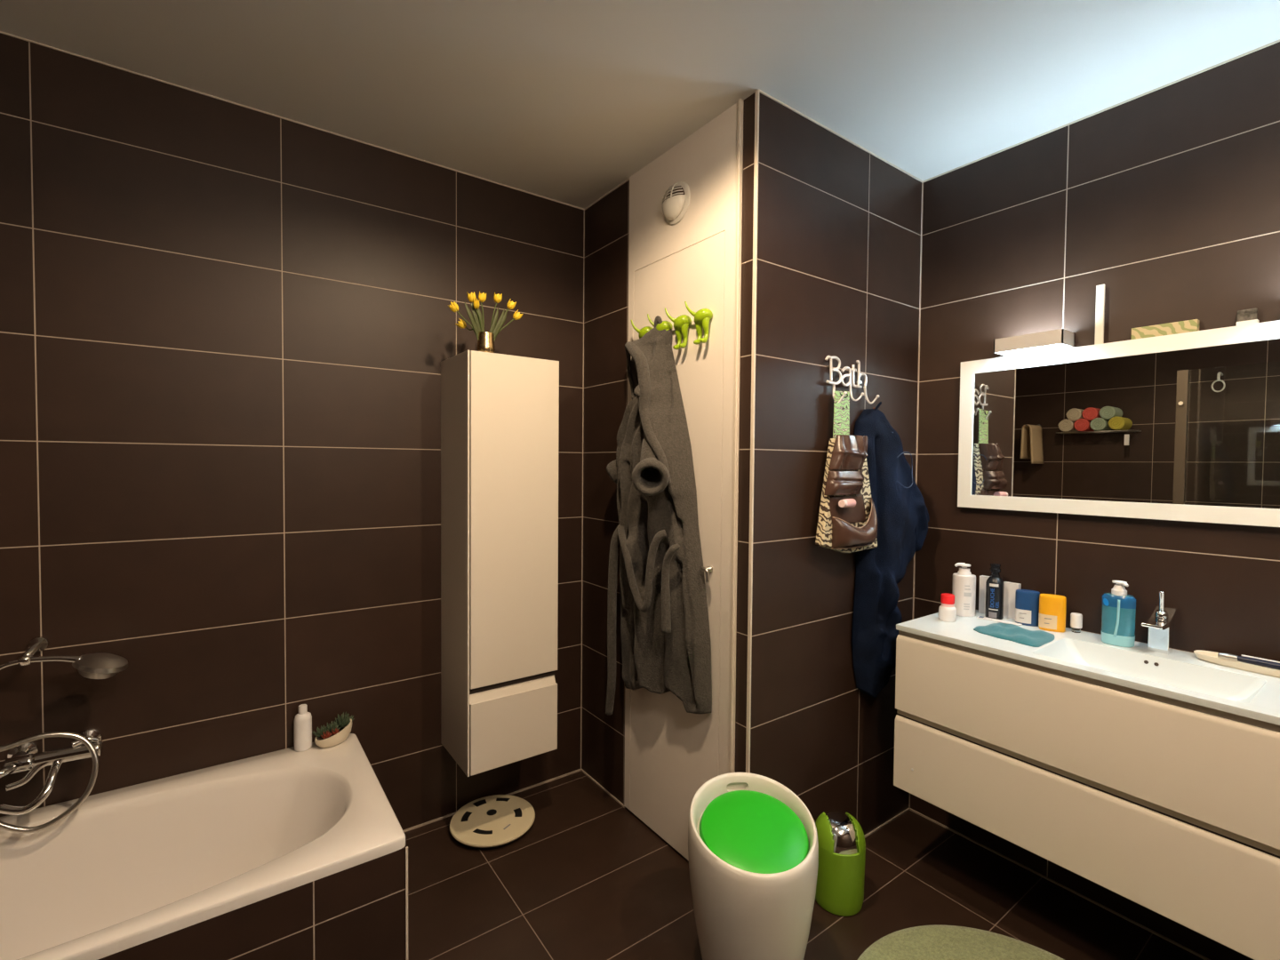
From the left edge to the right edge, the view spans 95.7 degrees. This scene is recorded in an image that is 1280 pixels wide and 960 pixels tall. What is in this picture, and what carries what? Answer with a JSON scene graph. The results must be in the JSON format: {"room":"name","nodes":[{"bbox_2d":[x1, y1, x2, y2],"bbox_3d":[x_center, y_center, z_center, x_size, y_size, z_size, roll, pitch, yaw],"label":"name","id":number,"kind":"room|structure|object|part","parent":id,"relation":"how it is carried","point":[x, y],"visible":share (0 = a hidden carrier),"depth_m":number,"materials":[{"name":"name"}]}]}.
{"room":"bathroom","nodes":[
{"label":"bathroom","id":0,"kind":"room"},
{"bbox_2d":[0,32,584,830],"bbox_3d":[-1.382,0.074,1.966,2.880,2.620,0.100,-1,2,-36],"label":"wall","id":1,"kind":"structure","parent":0,"point":[227,329],"depth_m":1.92,"materials":[{"name":"tile"}]},
{"bbox_2d":[0,728,103,815],"bbox_3d":[-1.654,0.810,1.617,0.227,0.144,0.186,-1,2,-36],"label":"mixer","id":2,"kind":"object","parent":1,"relation":"attached to","point":[27,756],"visible":0.94,"depth_m":1.60,"materials":[{"name":"silver metal"}]},
{"bbox_3d":[-1.709,0.785,1.546,0.022,0.030,0.055,1,2,25],"label":"lever","id":3,"kind":"part","parent":2,"relation":"part of","materials":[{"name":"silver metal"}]},
{"bbox_3d":[-1.662,0.797,1.597,0.025,0.069,0.119,2,2,39],"label":"lever","id":4,"kind":"part","parent":2,"relation":"part of","materials":[{"name":"silver metal"}]},
{"bbox_3d":[-1.632,0.833,1.566,0.070,0.101,0.139,1,2,19],"label":"spout","id":5,"kind":"part","parent":2,"relation":"part of","materials":[{"name":"silver metal"}]},
{"bbox_3d":[-1.589,0.750,1.662,0.060,0.024,0.022,-1,2,-40],"label":"lever","id":6,"kind":"part","parent":2,"relation":"part of","materials":[{"name":"silver metal"}]},
{"bbox_2d":[0,636,127,833],"bbox_3d":[-1.647,0.700,1.618,0.362,0.497,0.175,0,2,-22],"label":"shower","id":7,"kind":"object","parent":1,"relation":"attached to","point":[92,666],"visible":1,"depth_m":1.60,"materials":[{"name":"grey metal"}]},
{"bbox_3d":[-1.637,0.512,1.555,0.209,0.071,0.022,-1,2,-33],"label":"handle","id":8,"kind":"part","parent":7,"relation":"part of","materials":[{"name":"silver metal"}]},
{"bbox_2d":[440,350,559,776],"bbox_3d":[-0.562,0.301,2.312,0.363,1.540,0.310,-1,2,-36],"label":"upper cabinet","id":9,"kind":"object","parent":1,"relation":"attached to","point":[500,412],"visible":1,"depth_m":2.18,"materials":[{"name":"beige wood"}]},
{"bbox_2d":[476,331,495,352],"bbox_3d":[-0.572,-0.503,2.147,0.066,0.078,0.066,-1,2,-36],"label":"vase","id":10,"kind":"object","parent":9,"relation":"on","point":[485,343],"visible":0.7,"depth_m":2.12,"materials":[{"name":"gold metal"}]},
{"bbox_2d":[448,301,478,339],"bbox_3d":[-0.629,-0.568,2.090,0.127,0.151,0.031,-1,2,-36],"label":"tulip","id":11,"kind":"object","parent":10,"relation":"in","point":[454,307],"visible":1,"depth_m":2.09,"materials":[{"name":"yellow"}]},
{"bbox_3d":[-0.620,-0.549,2.106,0.093,0.113,0.006,-1,2,-40],"label":"stem","id":12,"kind":"part","parent":11,"relation":"part of","materials":[{"name":"green plant"}]},
{"bbox_2d":[455,302,479,333],"bbox_3d":[-0.630,-0.569,2.129,0.099,0.151,0.043,1,2,12],"label":"tulip","id":13,"kind":"object","parent":10,"relation":"in","point":[462,324],"visible":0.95,"depth_m":2.13,"materials":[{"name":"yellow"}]},
{"bbox_2d":[466,291,480,331],"bbox_3d":[-0.603,-0.589,2.117,0.029,0.191,0.066,1,2,26],"label":"tulip","id":14,"kind":"object","parent":10,"relation":"in","point":[471,297],"visible":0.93,"depth_m":2.10,"materials":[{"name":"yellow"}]},
{"bbox_2d":[473,298,482,331],"bbox_3d":[-0.592,-0.574,2.110,0.031,0.162,0.066,1,2,3],"label":"tulip","id":15,"kind":"object","parent":10,"relation":"in","point":[476,302],"visible":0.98,"depth_m":2.10,"materials":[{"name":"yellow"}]},
{"bbox_3d":[-0.584,-0.557,2.121,0.008,0.127,0.047,1,2,23],"label":"stem","id":16,"kind":"part","parent":15,"relation":"part of","materials":[{"name":"green plant"}]},
{"bbox_2d":[477,291,486,331],"bbox_3d":[-0.578,-0.591,2.121,0.038,0.195,0.034,-1,2,-36],"label":"tulip","id":17,"kind":"object","parent":10,"relation":"in","point":[482,298],"visible":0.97,"depth_m":2.12,"materials":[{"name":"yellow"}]},
{"bbox_3d":[-0.577,-0.573,2.133,0.007,0.158,0.025,1,2,26],"label":"stem","id":18,"kind":"part","parent":17,"relation":"part of","materials":[{"name":"green plant"}]},
{"bbox_2d":[488,292,502,333],"bbox_3d":[-0.542,-0.596,2.160,0.054,0.203,0.027,0,2,-8],"label":"tulip","id":19,"kind":"object","parent":10,"relation":"in","point":[497,298],"visible":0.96,"depth_m":2.15,"materials":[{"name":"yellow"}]},
{"bbox_3d":[-0.549,-0.578,2.155,0.039,0.167,0.006,0,2,-26],"label":"stem","id":20,"kind":"part","parent":19,"relation":"part of","materials":[{"name":"green plant"}]},
{"bbox_2d":[493,299,516,336],"bbox_3d":[-0.515,-0.589,2.173,0.100,0.190,0.031,-1,2,-36],"label":"tulip","id":21,"kind":"object","parent":10,"relation":"in","point":[510,305],"visible":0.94,"depth_m":2.17,"materials":[{"name":"green plant"}]},
{"bbox_2d":[493,308,523,342],"bbox_3d":[-0.502,-0.571,2.183,0.124,0.154,0.031,-1,2,-36],"label":"tulip","id":22,"kind":"object","parent":10,"relation":"in","point":[517,316],"visible":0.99,"depth_m":2.18,"materials":[{"name":"green"}]},
{"bbox_3d":[-0.517,-0.554,2.180,0.095,0.120,0.006,-1,2,-32],"label":"stem","id":23,"kind":"part","parent":22,"relation":"part of","materials":[{"name":"green plant"}]},
{"bbox_3d":[-0.483,0.797,2.209,0.353,0.031,0.019,-1,2,-36],"label":"grip rail","id":24,"kind":"part","parent":9,"relation":"part of","materials":[{"name":"beige paint"}]},
{"bbox_3d":[-0.481,0.306,2.204,0.355,1.534,0.006,-1,2,-36],"label":"panel","id":25,"kind":"part","parent":9,"relation":"part of","materials":[{"name":"brown"}]},
{"bbox_3d":[-0.477,0.944,2.214,0.352,0.263,0.017,-1,2,-36],"label":"drawer","id":26,"kind":"part","parent":9,"relation":"part of","materials":[{"name":"beige paint"}]},
{"bbox_3d":[-0.470,0.146,2.192,0.352,1.222,0.017,-1,2,-36],"label":"door","id":27,"kind":"part","parent":9,"relation":"part of","materials":[{"name":"beige paint"}]},
{"bbox_2d":[0,31,1279,210],"bbox_3d":[0.207,-1.212,1.674,5.063,0.005,1.856,1,2,8],"label":"trim","id":28,"kind":"structure","parent":1,"relation":"attached to","point":[1,32],"depth_m":1.95,"materials":[{"name":"beige paint"}]},
{"bbox_2d":[581,180,629,807],"bbox_3d":[-0.117,0.068,2.589,0.100,2.620,0.372,-1,2,-36],"label":"wall","id":29,"kind":"structure","parent":0,"point":[607,220],"depth_m":2.57,"materials":[{"name":"tile"}]},
{"bbox_2d":[0,0,1279,208],"bbox_3d":[0.081,-1.240,0.756,3.858,0.100,3.700,-1,2,-36],"label":"ceiling","id":30,"kind":"structure","parent":0,"point":[564,101],"depth_m":1.69,"materials":[{"name":"white paint"}]},
{"bbox_2d":[404,770,1204,959],"bbox_3d":[0.057,1.478,0.832,3.858,0.100,3.700,-1,2,-36],"label":"floor","id":31,"kind":"structure","parent":0,"point":[588,879],"depth_m":1.94,"materials":[{"name":"tile"}]},
{"bbox_2d":[0,733,407,959],"bbox_3d":[-1.537,1.178,1.368,1.708,0.443,0.746,-1,2,-36],"label":"bathtub","id":32,"kind":"object","parent":31,"relation":"on","point":[288,853],"visible":0.98,"depth_m":1.62,"materials":[{"name":"white ceramic"}]},
{"bbox_2d":[294,704,311,751],"bbox_3d":[-1.181,0.865,2.032,0.056,0.152,0.056,-1,2,-36],"label":"lotion bottle","id":33,"kind":"object","parent":32,"relation":"on","point":[302,720],"visible":1,"depth_m":2.01,"materials":[{"name":"white plastic"}]},
{"bbox_2d":[312,712,354,747],"bbox_3d":[-1.091,0.893,2.082,0.087,0.094,0.146,2,2,34],"label":"succulent planter","id":34,"kind":"object","parent":32,"relation":"on","point":[337,732],"visible":1,"depth_m":2.05,"materials":[{"name":"beige ceramic"}]},
{"bbox_2d":[449,794,535,848],"bbox_3d":[-0.587,1.362,2.315,0.330,0.031,0.330,-1,2,-36],"label":"bathroom scale","id":35,"kind":"object","parent":31,"relation":"on","point":[497,820],"visible":1,"depth_m":2.29,"materials":[{"name":"beige plastic"}]},
{"bbox_2d":[688,772,818,959],"bbox_3d":[0.314,1.161,1.636,0.359,0.495,0.359,-1,2,-36],"label":"stool","id":36,"kind":"object","parent":31,"relation":"on","point":[753,843],"visible":1,"depth_m":1.53,"materials":[{"name":"white plastic"}]},
{"bbox_2d":[699,790,809,873],"bbox_3d":[0.318,0.993,1.623,0.301,0.103,0.298,-1,2,-36],"label":"seat cushion","id":37,"kind":"object","parent":36,"relation":"on","point":[748,831],"depth_m":1.61,"materials":[{"name":"green plastic"}]},
{"bbox_2d":[815,810,865,916],"bbox_3d":[0.662,1.262,1.935,0.169,0.282,0.169,-1,2,-36],"label":"waste bin","id":38,"kind":"object","parent":31,"relation":"on","point":[841,838],"visible":0.94,"depth_m":1.87,"materials":[{"name":"green plastic"}]},
{"bbox_3d":[0.663,1.161,1.932,0.097,0.078,0.158,0,2,0],"label":"swing lid","id":39,"kind":"part","parent":38,"relation":"part of","materials":[{"name":"silver metal"}]},
{"bbox_2d":[857,924,1064,959],"bbox_3d":[0.941,1.413,1.393,0.860,0.012,0.860,-1,2,-36],"label":"bath rug","id":40,"kind":"object","parent":31,"relation":"on","point":[936,941],"visible":1,"depth_m":1.74,"materials":[{"name":"green fabric"}]},
{"bbox_2d":[735,92,922,835],"bbox_3d":[0.777,0.086,2.187,1.078,2.620,0.062,-1,2,-36],"label":"wall","id":41,"kind":"structure","parent":0,"point":[839,226],"depth_m":2.02,"materials":[{"name":"tile"}]},
{"bbox_2d":[629,231,725,860],"bbox_3d":[0.117,0.272,2.164,0.071,2.214,0.520,-1,2,-36],"label":"door","id":42,"kind":"structure","parent":41,"relation":"in","point":[674,751],"depth_m":2.08,"materials":[{"name":"white paint"}]},
{"bbox_2d":[631,319,652,338],"bbox_3d":[0.013,-0.552,2.256,0.058,0.153,0.093,-1,2,-36],"label":"coat hook","id":43,"kind":"object","parent":42,"relation":"attached to","point":[646,329],"visible":0.37,"depth_m":2.23,"materials":[{"name":"green plastic"}]},
{"bbox_2d":[647,313,672,330],"bbox_3d":[0.076,-0.549,2.169,0.058,0.153,0.093,-1,2,-36],"label":"coat hook","id":44,"kind":"object","parent":42,"relation":"attached to","point":[667,325],"visible":0.51,"depth_m":2.14,"materials":[{"name":"green plastic"}]},
{"bbox_2d":[605,315,711,715],"bbox_3d":[0.003,0.163,2.139,0.246,1.545,0.550,0,2,-31],"label":"bathrobe","id":45,"kind":"object","parent":44,"relation":"hanging from","point":[665,634],"visible":1,"depth_m":2.07,"materials":[{"name":"grey fabric"}]},
{"bbox_2d":[624,341,671,485],"bbox_3d":[0.001,-0.258,2.136,0.076,0.542,0.391,0,2,-23],"label":"sleeve","id":46,"kind":"object","parent":45,"relation":"attached to","point":[648,415],"depth_m":2.09,"materials":[{"name":"grey fabric"}]},
{"bbox_2d":[664,307,691,349],"bbox_3d":[0.139,-0.546,2.081,0.058,0.153,0.093,-1,2,-36],"label":"coat hook","id":47,"kind":"object","parent":42,"relation":"attached to","point":[682,323],"visible":1,"depth_m":2.06,"materials":[{"name":"green plastic"}]},
{"bbox_2d":[684,301,712,344],"bbox_3d":[0.203,-0.543,1.992,0.058,0.153,0.093,-1,2,-36],"label":"coat hook","id":48,"kind":"object","parent":42,"relation":"attached to","point":[702,316],"visible":1,"depth_m":1.97,"materials":[{"name":"green plastic"}]},
{"bbox_3d":[0.231,0.320,1.980,0.038,0.051,0.037,-1,2,-36],"label":"handle","id":49,"kind":"part","parent":42,"relation":"part of","materials":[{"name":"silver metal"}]},
{"bbox_2d":[624,101,743,809],"bbox_3d":[0.144,0.076,2.161,0.038,2.608,0.628,-1,2,-36],"label":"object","id":50,"kind":"structure","parent":41,"relation":"attached to","point":[706,160],"depth_m":1.97,"materials":[{"name":"white paint"}]},
{"bbox_2d":[662,181,690,224],"bbox_3d":[0.117,-1.013,2.109,0.046,0.148,0.148,-1,2,-36],"label":"vent","id":51,"kind":"object","parent":50,"relation":"attached to","point":[676,204],"visible":1,"depth_m":2.08,"materials":[{"name":"white plastic"}]},
{"bbox_2d":[728,98,743,773],"bbox_3d":[0.312,0.090,1.897,0.016,2.620,0.012,-1,2,-36],"label":"trim","id":52,"kind":"structure","parent":41,"relation":"attached to","point":[740,137],"depth_m":1.89,"materials":[{"name":"beige"}]},
{"bbox_2d":[745,89,759,773],"bbox_3d":[0.355,0.092,1.849,0.007,2.620,0.013,-1,2,-36],"label":"trim","id":53,"kind":"structure","parent":41,"relation":"attached to","point":[756,100],"depth_m":1.84,"materials":[{"name":"beige"}]},
{"bbox_2d":[824,355,879,404],"bbox_3d":[0.763,-0.354,2.086,0.276,0.169,0.062,-1,2,-36],"label":"hook rack","id":54,"kind":"object","parent":41,"relation":"attached to","point":[851,375],"visible":0.99,"depth_m":2.09,"materials":[{"name":"white metal"}]},
{"bbox_2d":[815,390,877,553],"bbox_3d":[0.750,-0.029,2.031,0.328,0.574,0.106,-1,2,-36],"label":"bag","id":55,"kind":"object","parent":54,"relation":"hanging from","point":[843,530],"visible":0.96,"depth_m":1.99,"materials":[{"name":"brown leather"}]},
{"bbox_2d":[838,498,855,507],"bbox_3d":[0.707,0.080,1.979,0.074,0.030,0.030,-1,2,-42],"label":"tube","id":56,"kind":"object","parent":55,"relation":"in","point":[846,502],"visible":1,"depth_m":1.96,"materials":[{"name":"pink plastic"}]},
{"bbox_3d":[0.736,0.103,2.033,0.230,0.095,0.013,-1,2,-36],"label":"panel","id":57,"kind":"part","parent":55,"relation":"part of","materials":[{"name":"brown leather"}]},
{"bbox_2d":[851,401,929,697],"bbox_3d":[0.994,0.266,2.221,0.435,1.113,0.132,-1,2,-36],"label":"bathrobe","id":58,"kind":"object","parent":54,"relation":"hanging from","point":[902,515],"visible":0.91,"depth_m":2.15,"materials":[{"name":"blue fabric"}]},
{"bbox_2d":[909,41,1279,959],"bbox_3d":[1.933,0.118,1.422,0.100,2.620,2.534,-1,2,-36],"label":"wall","id":59,"kind":"structure","parent":0,"point":[1167,198],"depth_m":1.88,"materials":[{"name":"tile"}]},
{"bbox_2d":[403,768,1210,959],"bbox_3d":[1.000,1.405,1.865,4.006,0.006,1.188,1,2,25],"label":"baseboard","id":60,"kind":"structure","parent":59,"relation":"attached to","point":[579,770],"depth_m":2.25,"materials":[{"name":"brown tile"}]},
{"bbox_2d":[993,328,1074,356],"bbox_3d":[1.369,-0.476,2.019,0.104,0.048,0.210,-1,2,-36],"label":"lamp","id":61,"kind":"object","parent":59,"relation":"attached to","point":[1060,339],"visible":1,"depth_m":1.98,"materials":[{"name":"grey metal"}]},
{"bbox_2d":[1000,344,1069,354],"bbox_3d":[1.367,-0.458,2.018,0.089,0.005,0.186,-1,2,-36],"label":"diffuser","id":62,"kind":"object","parent":61,"relation":"attached to","point":[1005,348],"depth_m":2.01,"materials":[{"name":"white plastic"}]},
{"bbox_2d":[893,630,1279,959],"bbox_3d":[1.421,0.811,1.672,0.450,0.549,1.198,-1,2,-36],"label":"vanity cabinet","id":63,"kind":"object","parent":59,"relation":"attached to","point":[1170,806],"visible":0.95,"depth_m":1.54,"materials":[{"name":"beige wood"}]},
{"bbox_3d":[1.250,0.686,1.544,0.020,0.258,1.196,-1,2,-36],"label":"drawer","id":64,"kind":"part","parent":63,"relation":"part of","materials":[{"name":"beige paint"}]},
{"bbox_2d":[896,609,1279,725],"bbox_3d":[1.423,0.559,1.665,0.450,0.084,1.200,-1,2,-36],"label":"washbasin","id":65,"kind":"object","parent":63,"relation":"in","point":[1181,676],"visible":0.63,"depth_m":1.68,"materials":[{"name":"white ceramic"}]},
{"bbox_2d":[938,592,956,622],"bbox_3d":[1.102,0.456,2.077,0.056,0.092,0.056,-1,2,-36],"label":"jar","id":66,"kind":"object","parent":65,"relation":"on","point":[947,611],"visible":1,"depth_m":2.06,"materials":[{"name":"white plastic"}]},
{"bbox_2d":[952,562,975,616],"bbox_3d":[1.205,0.404,2.156,0.076,0.193,0.076,1,2,31],"label":"pump bottle","id":67,"kind":"object","parent":65,"relation":"on","point":[964,588],"visible":0.94,"depth_m":2.13,"materials":[{"name":"white plastic"}]},
{"bbox_2d":[963,592,971,596],"bbox_3d":[1.198,0.419,2.120,0.025,0.015,0.003,1,2,10],"label":"print","id":68,"kind":"object","parent":67,"relation":"on","point":[965,594],"depth_m":2.12,"materials":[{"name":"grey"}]},
{"bbox_2d":[978,575,990,614],"bbox_3d":[1.304,0.431,2.169,0.024,0.140,0.056,-1,2,-36],"label":"carton","id":69,"kind":"object","parent":65,"relation":"on","point":[983,579],"visible":0.47,"depth_m":2.17,"materials":[{"name":"white"}]},
{"bbox_2d":[984,563,1004,619],"bbox_3d":[1.291,0.404,2.109,0.056,0.198,0.058,1,2,31],"label":"bottle","id":70,"kind":"object","parent":65,"relation":"on","point":[995,585],"visible":1,"depth_m":2.09,"materials":[{"name":"black plastic"}]},
{"bbox_2d":[988,611,996,618],"bbox_3d":[1.273,0.487,2.093,0.025,0.020,0.003,2,2,43],"label":"print","id":71,"kind":"object","parent":70,"relation":"attached to","point":[991,614],"depth_m":2.09,"materials":[{"name":"grey paper"}]},
{"bbox_2d":[989,583,998,586],"bbox_3d":[1.275,0.379,2.089,0.028,0.010,0.004,2,2,39],"label":"print","id":72,"kind":"object","parent":70,"relation":"attached to","point":[990,584],"depth_m":2.09,"materials":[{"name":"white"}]},
{"bbox_2d":[976,616,1022,625],"bbox_3d":[1.280,0.502,2.066,0.022,0.004,0.136,-1,2,-44],"label":"blister pack","id":73,"kind":"object","parent":65,"relation":"on","point":[979,617],"visible":1,"depth_m":2.06,"materials":[{"name":"white plastic"}]},
{"bbox_2d":[1003,581,1021,619],"bbox_3d":[1.351,0.438,2.108,0.020,0.130,0.052,-1,2,-36],"label":"carton","id":74,"kind":"object","parent":65,"relation":"on","point":[1010,588],"visible":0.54,"depth_m":2.10,"materials":[{"name":"white cardboard"}]},
{"bbox_2d":[973,622,1054,647],"bbox_3d":[1.232,0.497,1.912,0.203,0.022,0.211,-1,2,-36],"label":"cloth","id":75,"kind":"object","parent":65,"relation":"on","point":[1011,632],"visible":1,"depth_m":1.88,"materials":[{"name":"teal fabric"}]},
{"bbox_2d":[1014,589,1039,626],"bbox_3d":[1.355,0.447,2.029,0.071,0.118,0.045,2,2,34],"label":"deodorant","id":76,"kind":"object","parent":65,"relation":"on","point":[1027,602],"visible":0.95,"depth_m":2.01,"materials":[{"name":"blue plastic"}]},
{"bbox_3d":[1.334,0.474,2.023,0.011,0.046,0.052,-1,2,-34],"label":"label panel","id":77,"kind":"part","parent":76,"relation":"part of","materials":[{"name":"white paper"}]},
{"bbox_2d":[1038,593,1066,631],"bbox_3d":[1.395,0.449,1.962,0.075,0.117,0.045,2,2,34],"label":"deodorant","id":78,"kind":"object","parent":65,"relation":"on","point":[1052,615],"visible":1,"depth_m":1.94,"materials":[{"name":"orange plastic"}]},
{"bbox_3d":[1.373,0.477,1.956,0.011,0.046,0.054,-1,2,-35],"label":"label panel","id":79,"kind":"part","parent":78,"relation":"part of","materials":[{"name":"beige paper"}]},
{"bbox_2d":[1070,612,1082,632],"bbox_3d":[1.460,0.477,1.941,0.033,0.063,0.033,-1,2,-36],"label":"bottle","id":80,"kind":"object","parent":65,"relation":"on","point":[1076,619],"visible":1,"depth_m":1.93,"materials":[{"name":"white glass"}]},
{"bbox_2d":[1101,580,1136,647],"bbox_3d":[1.492,0.413,1.808,0.084,0.200,0.065,2,2,41],"label":"soap bottle","id":81,"kind":"object","parent":65,"relation":"on","point":[1118,608],"visible":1,"depth_m":1.79,"materials":[{"name":"teal plastic"}]},
{"bbox_2d":[1141,591,1175,655],"bbox_3d":[1.544,0.425,1.725,0.149,0.183,0.048,-1,2,-36],"label":"mixer","id":82,"kind":"object","parent":65,"relation":"on","point":[1160,624],"visible":1,"depth_m":1.73,"materials":[{"name":"silver metal"}]},
{"bbox_3d":[1.567,0.373,1.740,0.031,0.080,0.032,-1,2,-36],"label":"lever","id":83,"kind":"part","parent":82,"relation":"part of","materials":[{"name":"silver metal"}]},
{"bbox_2d":[1193,649,1279,677],"bbox_3d":[1.695,0.511,1.582,0.080,0.020,0.270,-1,2,-36],"label":"tray","id":84,"kind":"object","parent":65,"relation":"on","point":[1212,657],"visible":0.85,"depth_m":1.60,"materials":[{"name":"beige ceramic"}]},
{"bbox_2d":[1217,652,1279,670],"bbox_3d":[1.702,0.499,1.577,0.022,0.026,0.186,0,2,-32],"label":"razor","id":85,"kind":"object","parent":84,"relation":"in","point":[1259,661],"visible":0.98,"depth_m":1.60,"materials":[{"name":"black plastic"}]},
{"bbox_3d":[1.712,0.500,1.562,0.020,0.020,0.149,0,2,-32],"label":"handle","id":86,"kind":"part","parent":85,"relation":"part of","materials":[{"name":"black plastic"}]},
{"bbox_2d":[957,320,1279,527],"bbox_3d":[1.599,-0.159,1.768,0.032,0.558,1.200,-1,2,-36],"label":"wall mirror","id":87,"kind":"object","parent":59,"relation":"attached to","point":[1185,426],"visible":1,"depth_m":1.82,"materials":[{"name":"white mirror"}]},
{"bbox_2d":[1094,284,1105,344],"bbox_3d":[1.497,-0.538,1.887,0.010,0.192,0.022,-1,2,-36],"label":"strip","id":88,"kind":"object","parent":87,"relation":"on","point":[1100,312],"visible":1,"depth_m":1.88,"materials":[{"name":"white plastic"}]},
{"bbox_2d":[1131,319,1199,339],"bbox_3d":[1.597,-0.456,1.766,0.027,0.036,0.152,-1,2,-36],"label":"soap box","id":89,"kind":"object","parent":87,"relation":"on","point":[1188,325],"visible":0.82,"depth_m":1.75,"materials":[{"name":"yellow cardboard"}]},
{"bbox_2d":[1236,307,1259,326],"bbox_3d":[1.701,-0.455,1.622,0.022,0.044,0.042,-1,2,-36],"label":"lamp","id":90,"kind":"object","parent":87,"relation":"on","point":[1245,316],"visible":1,"depth_m":1.62,"materials":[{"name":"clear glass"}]}
]}

